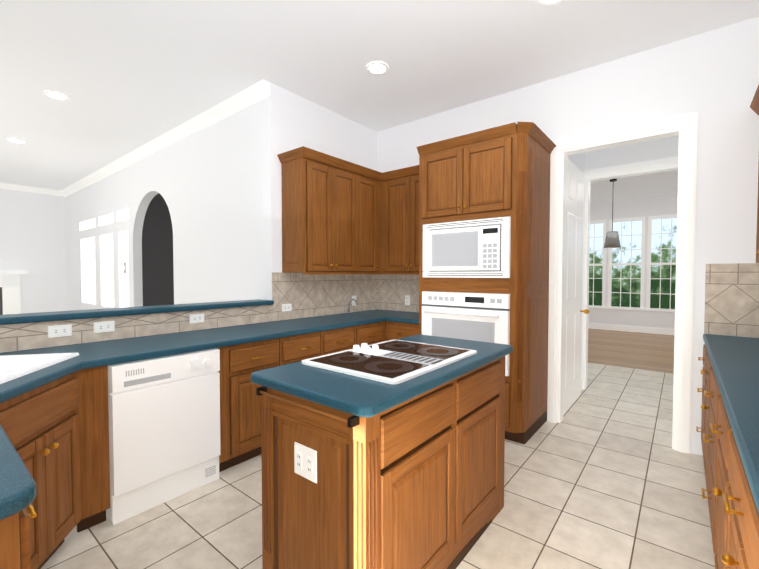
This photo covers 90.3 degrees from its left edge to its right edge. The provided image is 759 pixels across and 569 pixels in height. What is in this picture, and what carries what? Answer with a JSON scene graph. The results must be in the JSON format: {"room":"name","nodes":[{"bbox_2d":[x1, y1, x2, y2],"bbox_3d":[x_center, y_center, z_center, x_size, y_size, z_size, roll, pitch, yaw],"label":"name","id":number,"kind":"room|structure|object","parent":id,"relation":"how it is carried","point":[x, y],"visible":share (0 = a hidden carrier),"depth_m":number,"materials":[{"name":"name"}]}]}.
{"room":"kitchen","nodes":[
{"label":"kitchen","id":0,"kind":"room"},
{"bbox_2d":[0,188,66,313],"bbox_3d":[-8.802,-0.364,5.727,0.120,3.120,6.560,1,2,39],"label":"wall","id":1,"kind":"structure","parent":0,"point":[32,234],"depth_m":7.77,"materials":[{"name":"white paint"}]},
{"bbox_2d":[0,183,59,195],"bbox_3d":[-8.779,-1.868,5.538,0.100,0.098,6.360,1,2,39],"label":"crown molding","id":2,"kind":"structure","parent":1,"relation":"attached to","point":[2,185],"depth_m":7.65,"materials":[{"name":"white paint"}]},
{"bbox_2d":[142,193,173,305],"bbox_3d":[-2.567,-0.372,6.018,2.180,3.120,1.700,1,2,39],"label":"wall","id":3,"kind":"structure","parent":0,"point":[157,263],"depth_m":6.23,"materials":[{"name":"grey"}]},
{"bbox_2d":[64,100,263,310],"bbox_3d":[-3.901,-0.369,5.922,7.280,3.120,0.120,1,2,39],"label":"wall","id":4,"kind":"structure","parent":0,"point":[206,183],"depth_m":4.43,"materials":[{"name":"white paint"}]},
{"bbox_2d":[79,208,128,307],"bbox_3d":[-4.864,-0.409,6.615,2.650,1.560,0.001,1,2,39],"label":"windows","id":5,"kind":"structure","parent":4,"relation":"attached to","point":[88,283],"depth_m":6.49,"materials":[{"name":"white glass"}]},
{"bbox_2d":[123,262,125,273],"bbox_3d":[-3.985,-0.259,5.909,0.110,0.180,0.010,1,2,39],"label":"switch plate","id":6,"kind":"object","parent":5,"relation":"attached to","point":[124,266],"visible":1,"depth_m":5.90,"materials":[{"name":"grey plastic"}]},
{"bbox_2d":[60,79,269,197],"bbox_3d":[-3.917,-0.365,5.806,7.400,3.118,0.080,1,2,39],"label":"crown molding","id":7,"kind":"structure","parent":4,"relation":"attached to","point":[247,97],"depth_m":4.47,"materials":[{"name":"white paint"}]},
{"bbox_2d":[1,82,376,352],"bbox_3d":[-1.423,-0.291,3.100,0.120,3.120,4.300,1,2,39],"label":"wall","id":8,"kind":"structure","parent":0,"point":[291,121],"depth_m":3.65,"materials":[{"name":"white paint"}]},
{"bbox_2d":[0,299,273,324],"bbox_3d":[-1.926,0.194,2.515,0.245,0.040,2.736,1,2,39],"label":"ledge","id":9,"kind":"object","parent":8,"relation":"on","point":[6,319],"visible":0.98,"depth_m":2.57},
{"bbox_2d":[0,273,376,352],"bbox_3d":[-1.325,0.127,3.129,0.010,0.454,4.150,1,2,39],"label":"backsplash","id":10,"kind":"structure","parent":8,"relation":"attached to","point":[310,295],"depth_m":3.25,"materials":[{"name":"beige tile"}]},
{"bbox_2d":[48,324,71,337],"bbox_3d":[-1.964,0.286,2.323,0.008,0.072,0.116,1,2,39],"label":"outlet","id":11,"kind":"object","parent":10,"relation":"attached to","point":[59,330],"visible":1,"depth_m":2.32,"materials":[{"name":"white plastic"}]},
{"bbox_2d":[94,321,114,332],"bbox_3d":[-1.821,0.281,2.501,0.008,0.072,0.116,1,2,39],"label":"outlet","id":12,"kind":"object","parent":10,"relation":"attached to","point":[105,326],"visible":1,"depth_m":2.50,"materials":[{"name":"white plastic"}]},
{"bbox_2d":[189,313,203,323],"bbox_3d":[-1.437,0.268,2.979,0.008,0.072,0.116,1,2,39],"label":"outlet","id":13,"kind":"object","parent":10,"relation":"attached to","point":[196,318],"visible":1,"depth_m":2.97,"materials":[{"name":"white plastic"}]},
{"bbox_2d":[282,304,291,311],"bbox_3d":[-0.895,0.224,3.653,0.008,0.072,0.116,1,2,39],"label":"electrical outlet","id":14,"kind":"object","parent":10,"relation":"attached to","point":[286,307],"visible":1,"depth_m":3.65,"materials":[{"name":"white plastic"}]},
{"bbox_2d":[352,296,355,305],"bbox_3d":[-0.294,0.188,4.401,0.008,0.116,0.072,1,2,39],"label":"electrical outlet","id":15,"kind":"object","parent":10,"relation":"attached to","point":[353,302],"visible":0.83,"depth_m":4.39,"materials":[{"name":"white plastic"}]},
{"bbox_2d":[277,146,380,273],"bbox_3d":[-0.480,-0.676,3.903,0.326,1.104,1.062,1,2,39],"label":"upper cabinet","id":16,"kind":"object","parent":8,"relation":"attached to","point":[341,217],"depth_m":3.63,"materials":[{"name":"brown wood"}]},
{"bbox_2d":[41,363,714,568],"bbox_3d":[-2.859,1.284,3.656,12.200,0.060,10.900,1,2,39],"label":"floor","id":17,"kind":"structure","parent":0,"point":[603,474],"depth_m":2.17,"materials":[{"name":"tile"}]},
{"bbox_2d":[0,271,26,314],"bbox_3d":[-7.663,0.453,6.913,0.200,1.420,1.800,1,2,39],"label":"fireplace mantel","id":18,"kind":"object","parent":17,"relation":"on","point":[9,292],"visible":0.72,"depth_m":7.41,"materials":[{"name":"white paint"}]},
{"bbox_2d":[0,441,43,568],"bbox_3d":[-1.085,0.900,0.706,0.439,0.874,0.599,1,2,39],"label":"base cabinet","id":19,"kind":"object","parent":17,"relation":"on","point":[21,533],"depth_m":0.81,"materials":[{"name":"brown wood"}]},
{"bbox_2d":[0,369,109,563],"bbox_3d":[-1.475,0.874,1.631,0.463,0.874,0.385,1,2,39],"label":"base cabinet","id":20,"kind":"object","parent":17,"relation":"on","point":[57,432],"depth_m":1.78,"materials":[{"name":"brown wood"}]},
{"bbox_2d":[106,348,220,524],"bbox_3d":[-1.459,0.853,2.424,0.630,0.864,0.602,1,2,39],"label":"dishwasher","id":21,"kind":"object","parent":17,"relation":"on","point":[164,429],"visible":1,"depth_m":2.20,"materials":[{"name":"white metal"}]},
{"bbox_2d":[218,331,323,471],"bbox_3d":[-1.009,0.835,3.035,0.631,0.874,0.904,1,2,39],"label":"base cabinet","id":22,"kind":"object","parent":17,"relation":"on","point":[240,406],"depth_m":2.64,"materials":[{"name":"brown wood"}]},
{"bbox_2d":[324,321,387,354],"bbox_3d":[-0.458,0.815,3.720,0.631,0.874,0.854,1,2,39],"label":"base cabinet","id":23,"kind":"object","parent":17,"relation":"on","point":[342,339],"depth_m":3.50,"materials":[{"name":"brown wood"}]},
{"bbox_2d":[0,309,418,519],"bbox_3d":[-0.560,0.392,2.521,1.967,0.040,4.147,1,2,39],"label":"countertop","id":24,"kind":"structure","parent":23,"relation":"on","point":[17,488],"depth_m":2.24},
{"bbox_2d":[0,353,78,383],"bbox_3d":[-1.784,0.466,1.616,0.480,0.170,0.800,0,2,-12],"label":"sink","id":25,"kind":"object","parent":24,"relation":"in","point":[12,367],"visible":0.44,"depth_m":1.96,"materials":[{"name":"white ceramic"}]},
{"bbox_2d":[347,299,356,313],"bbox_3d":[-0.304,0.241,4.180,0.152,0.167,0.044,1,2,39],"label":"tap","id":26,"kind":"object","parent":24,"relation":"on","point":[348,312],"visible":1,"depth_m":4.20,"materials":[{"name":"silver metal"}]},
{"bbox_2d":[256,356,504,568],"bbox_3d":[0.116,0.851,1.888,0.588,0.904,1.233,1,2,39],"label":"base cabinet","id":27,"kind":"object","parent":17,"relation":"on","point":[416,482],"visible":0.92,"depth_m":1.44,"materials":[{"name":"brown wood"}]},
{"bbox_2d":[294,442,316,482],"bbox_3d":[-0.280,0.667,1.415,0.125,0.120,0.009,1,2,39],"label":"outlet","id":28,"kind":"object","parent":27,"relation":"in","point":[305,461],"visible":1,"depth_m":1.41,"materials":[{"name":"white plastic"}]},
{"bbox_2d":[251,334,512,416],"bbox_3d":[0.115,0.379,1.878,0.660,0.040,1.310,1,2,39],"label":"countertop","id":29,"kind":"structure","parent":27,"relation":"on","point":[355,395],"depth_m":1.46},
{"bbox_2d":[302,340,476,383],"bbox_3d":[0.073,0.339,1.846,0.545,0.040,0.730,1,2,39],"label":"cooktop","id":30,"kind":"object","parent":29,"relation":"in","point":[394,361],"visible":1,"depth_m":1.74,"materials":[{"name":"white"}]},
{"bbox_2d":[388,321,418,340],"bbox_3d":[0.433,0.808,3.984,0.464,0.874,0.630,1,2,39],"label":"base cabinet","id":31,"kind":"object","parent":17,"relation":"on","point":[396,330],"depth_m":3.75,"materials":[{"name":"brown wood"}]},
{"bbox_2d":[417,122,555,443],"bbox_3d":[0.965,0.005,3.451,1.001,2.510,0.770,1,2,39],"label":"tall cabinet","id":32,"kind":"object","parent":17,"relation":"on","point":[500,171],"visible":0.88,"depth_m":3.09,"materials":[{"name":"brown wood"}]},
{"bbox_2d":[422,291,509,375],"bbox_3d":[0.860,0.388,3.414,0.801,0.651,0.643,1,2,39],"label":"wall oven","id":33,"kind":"object","parent":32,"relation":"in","point":[483,317],"visible":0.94,"depth_m":3.16,"materials":[{"name":"white metal"}]},
{"bbox_2d":[423,216,510,277],"bbox_3d":[0.848,-0.303,3.380,0.801,0.486,0.482,1,2,39],"label":"built-in microwave","id":34,"kind":"object","parent":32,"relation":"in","point":[479,248],"visible":0.98,"depth_m":3.16,"materials":[{"name":"white"}]},
{"bbox_2d":[700,345,703,387],"bbox_3d":[2.504,0.851,2.439,0.631,0.874,0.459,1,2,39],"label":"base cabinet","id":35,"kind":"object","parent":17,"relation":"on","point":[701,370],"depth_m":2.67,"materials":[{"name":"brown wood"}]},
{"bbox_2d":[703,334,758,513],"bbox_3d":[0.929,0.449,0.462,0.639,0.040,5.497,1,2,39],"label":"countertop","id":36,"kind":"structure","parent":35,"relation":"on","point":[734,360],"depth_m":1.46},
{"bbox_2d":[700,344,709,498],"bbox_3d":[2.217,0.861,2.081,0.631,0.874,0.460,1,2,39],"label":"base cabinet","id":37,"kind":"object","parent":17,"relation":"on","point":[706,357],"depth_m":2.56,"materials":[{"name":"brown wood"}]},
{"bbox_2d":[704,360,716,515],"bbox_3d":[1.882,0.873,1.664,0.631,0.874,0.610,1,2,39],"label":"base cabinet","id":38,"kind":"object","parent":17,"relation":"on","point":[710,379],"depth_m":2.05,"materials":[{"name":"brown wood"}]},
{"bbox_2d":[710,384,725,568],"bbox_3d":[1.547,0.885,1.247,0.631,0.874,0.460,1,2,39],"label":"base cabinet","id":39,"kind":"object","parent":17,"relation":"on","point":[718,406],"depth_m":1.63,"materials":[{"name":"brown wood"}]},
{"bbox_2d":[716,412,758,568],"bbox_3d":[1.165,0.898,0.771,0.631,0.874,0.760,1,2,39],"label":"base cabinet","id":40,"kind":"object","parent":17,"relation":"on","point":[734,517],"depth_m":1.05,"materials":[{"name":"brown wood"}]},
{"bbox_2d":[756,532,758,568],"bbox_3d":[0.783,0.911,0.296,0.631,0.874,0.460,1,2,39],"label":"base cabinet","id":41,"kind":"object","parent":17,"relation":"on","point":[757,533],"depth_m":0.76,"materials":[{"name":"brown wood"}]},
{"bbox_2d":[0,0,758,202],"bbox_3d":[-1.325,-1.958,5.477,12.200,0.080,15.800,1,2,39],"label":"ceiling","id":42,"kind":"structure","parent":0,"point":[127,76],"depth_m":3.06,"materials":[{"name":"white paint"}]},
{"bbox_2d":[6,138,26,143],"bbox_3d":[-4.785,-1.897,4.985,0.200,0.013,0.200,1,2,39],"label":"recessed light","id":43,"kind":"object","parent":42,"relation":"in","point":[17,140],"visible":0.96,"depth_m":4.96,"materials":[{"name":"white paint"}]},
{"bbox_2d":[44,90,69,99],"bbox_3d":[-3.174,-1.861,3.718,0.200,0.013,0.200,1,2,39],"label":"recessed light","id":44,"kind":"object","parent":42,"relation":"in","point":[54,94],"visible":1,"depth_m":3.71,"materials":[{"name":"white paint"}]},
{"bbox_2d":[366,61,388,74],"bbox_3d":[-0.018,-1.848,3.225,0.200,0.013,0.200,1,2,39],"label":"recessed light","id":45,"kind":"object","parent":42,"relation":"in","point":[377,67],"visible":0.98,"depth_m":3.20,"materials":[{"name":"white paint"}]},
{"bbox_2d":[537,0,562,5],"bbox_3d":[1.092,-1.824,2.372,0.200,0.013,0.200,1,2,39],"label":"recessed light","id":46,"kind":"object","parent":42,"relation":"in","point":[547,2],"visible":0.93,"depth_m":2.44,"materials":[{"name":"white paint"}]},
{"bbox_2d":[604,179,620,247],"bbox_3d":[4.370,-1.327,7.079,0.280,1.270,0.280,1,2,39],"label":"pendant light","id":47,"kind":"object","parent":42,"relation":"hanging from","point":[612,240],"visible":1,"depth_m":7.01,"materials":[{"name":"black metal"}]},
{"bbox_2d":[377,16,758,455],"bbox_3d":[1.474,-0.305,3.609,4.000,3.120,0.120,1,2,39],"label":"wall","id":48,"kind":"structure","parent":0,"point":[711,78],"depth_m":2.83,"materials":[{"name":"white paint"}]},
{"bbox_2d":[381,166,418,273],"bbox_3d":[0.410,-0.683,4.162,0.774,1.104,0.326,1,2,39],"label":"upper cabinet","id":49,"kind":"object","parent":48,"relation":"attached to","point":[399,188],"depth_m":4.10,"materials":[{"name":"brown wood"}]},
{"bbox_2d":[377,263,758,337],"bbox_3d":[1.437,0.084,3.566,3.750,0.516,0.010,1,2,39],"label":"backsplash","id":50,"kind":"structure","parent":48,"relation":"attached to","point":[731,299],"depth_m":2.73,"materials":[{"name":"beige tile"}]},
{"bbox_2d":[405,295,409,304],"bbox_3d":[0.327,0.187,4.448,0.072,0.116,0.008,1,2,39],"label":"electrical outlet","id":51,"kind":"object","parent":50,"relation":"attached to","point":[407,299],"visible":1,"depth_m":4.44,"materials":[{"name":"white plastic"}]},
{"bbox_2d":[547,112,697,452],"bbox_3d":[1.986,-0.008,3.186,1.021,2.550,0.152,1,2,39],"label":"door frame","id":52,"kind":"structure","parent":48,"relation":"attached to","point":[687,126],"depth_m":2.92,"materials":[{"name":"white paint"}]},
{"bbox_2d":[567,152,586,343],"bbox_3d":[1.974,-0.316,3.996,0.115,3.120,1.110,1,2,39],"label":"wall","id":53,"kind":"structure","parent":0,"point":[580,159],"depth_m":4.24,"materials":[{"name":"white paint"}]},
{"bbox_2d":[563,157,589,414],"bbox_3d":[2.001,0.018,3.830,0.118,2.438,0.830,1,2,39],"label":"door leaf","id":54,"kind":"structure","parent":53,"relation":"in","point":[573,280],"depth_m":3.83,"materials":[{"name":"white paint"}]},
{"bbox_2d":[588,328,673,373],"bbox_3d":[4.855,1.174,7.593,5.100,0.060,4.900,1,2,39],"label":"floor","id":55,"kind":"structure","parent":0,"point":[645,351],"depth_m":6.78,"materials":[{"name":"beige wood"}]},
{"bbox_2d":[588,323,674,334],"bbox_3d":[5.879,1.044,8.875,4.830,0.130,0.015,1,2,39],"label":"baseboard","id":56,"kind":"structure","parent":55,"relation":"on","point":[634,329],"depth_m":8.83,"materials":[{"name":"white paint"}]},
{"bbox_2d":[585,135,678,328],"bbox_3d":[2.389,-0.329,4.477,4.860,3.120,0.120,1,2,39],"label":"wall","id":57,"kind":"structure","parent":0,"point":[658,205],"depth_m":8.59,"materials":[{"name":"white paint"}]},
{"bbox_2d":[581,156,677,389],"bbox_3d":[2.761,-0.035,4.166,1.040,2.550,0.152,1,2,39],"label":"trim","id":58,"kind":"structure","parent":57,"relation":"attached to","point":[643,168],"depth_m":4.37,"materials":[{"name":"white paint"}]},
{"bbox_2d":[589,214,676,311],"bbox_3d":[5.793,-0.478,8.916,2.250,2.150,0.092,1,2,39],"label":"window","id":59,"kind":"structure","parent":0,"point":[641,293],"depth_m":8.76,"materials":[{"name":"white paint"}]},
{"bbox_3d":[0.445,-0.182,-0.770,0.120,3.120,8.000,1,2,39],"label":"wall","id":60,"kind":"structure","parent":0,"visible":0},
{"bbox_2d":[756,97,758,262],"bbox_3d":[2.604,-0.676,2.304,0.372,1.096,0.479,1,2,39],"label":"upper cabinet","id":61,"kind":"object","parent":60,"relation":"attached to","point":[757,236],"depth_m":2.56,"materials":[{"name":"brown wood"}]},
{"label":"outside","id":62,"kind":"structure","parent":0,"visible":0},
{"bbox_2d":[589,218,676,308],"bbox_3d":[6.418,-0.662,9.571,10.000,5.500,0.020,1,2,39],"label":"view","id":63,"kind":"structure","parent":62,"point":[655,299],"depth_m":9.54,"materials":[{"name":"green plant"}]}
]}

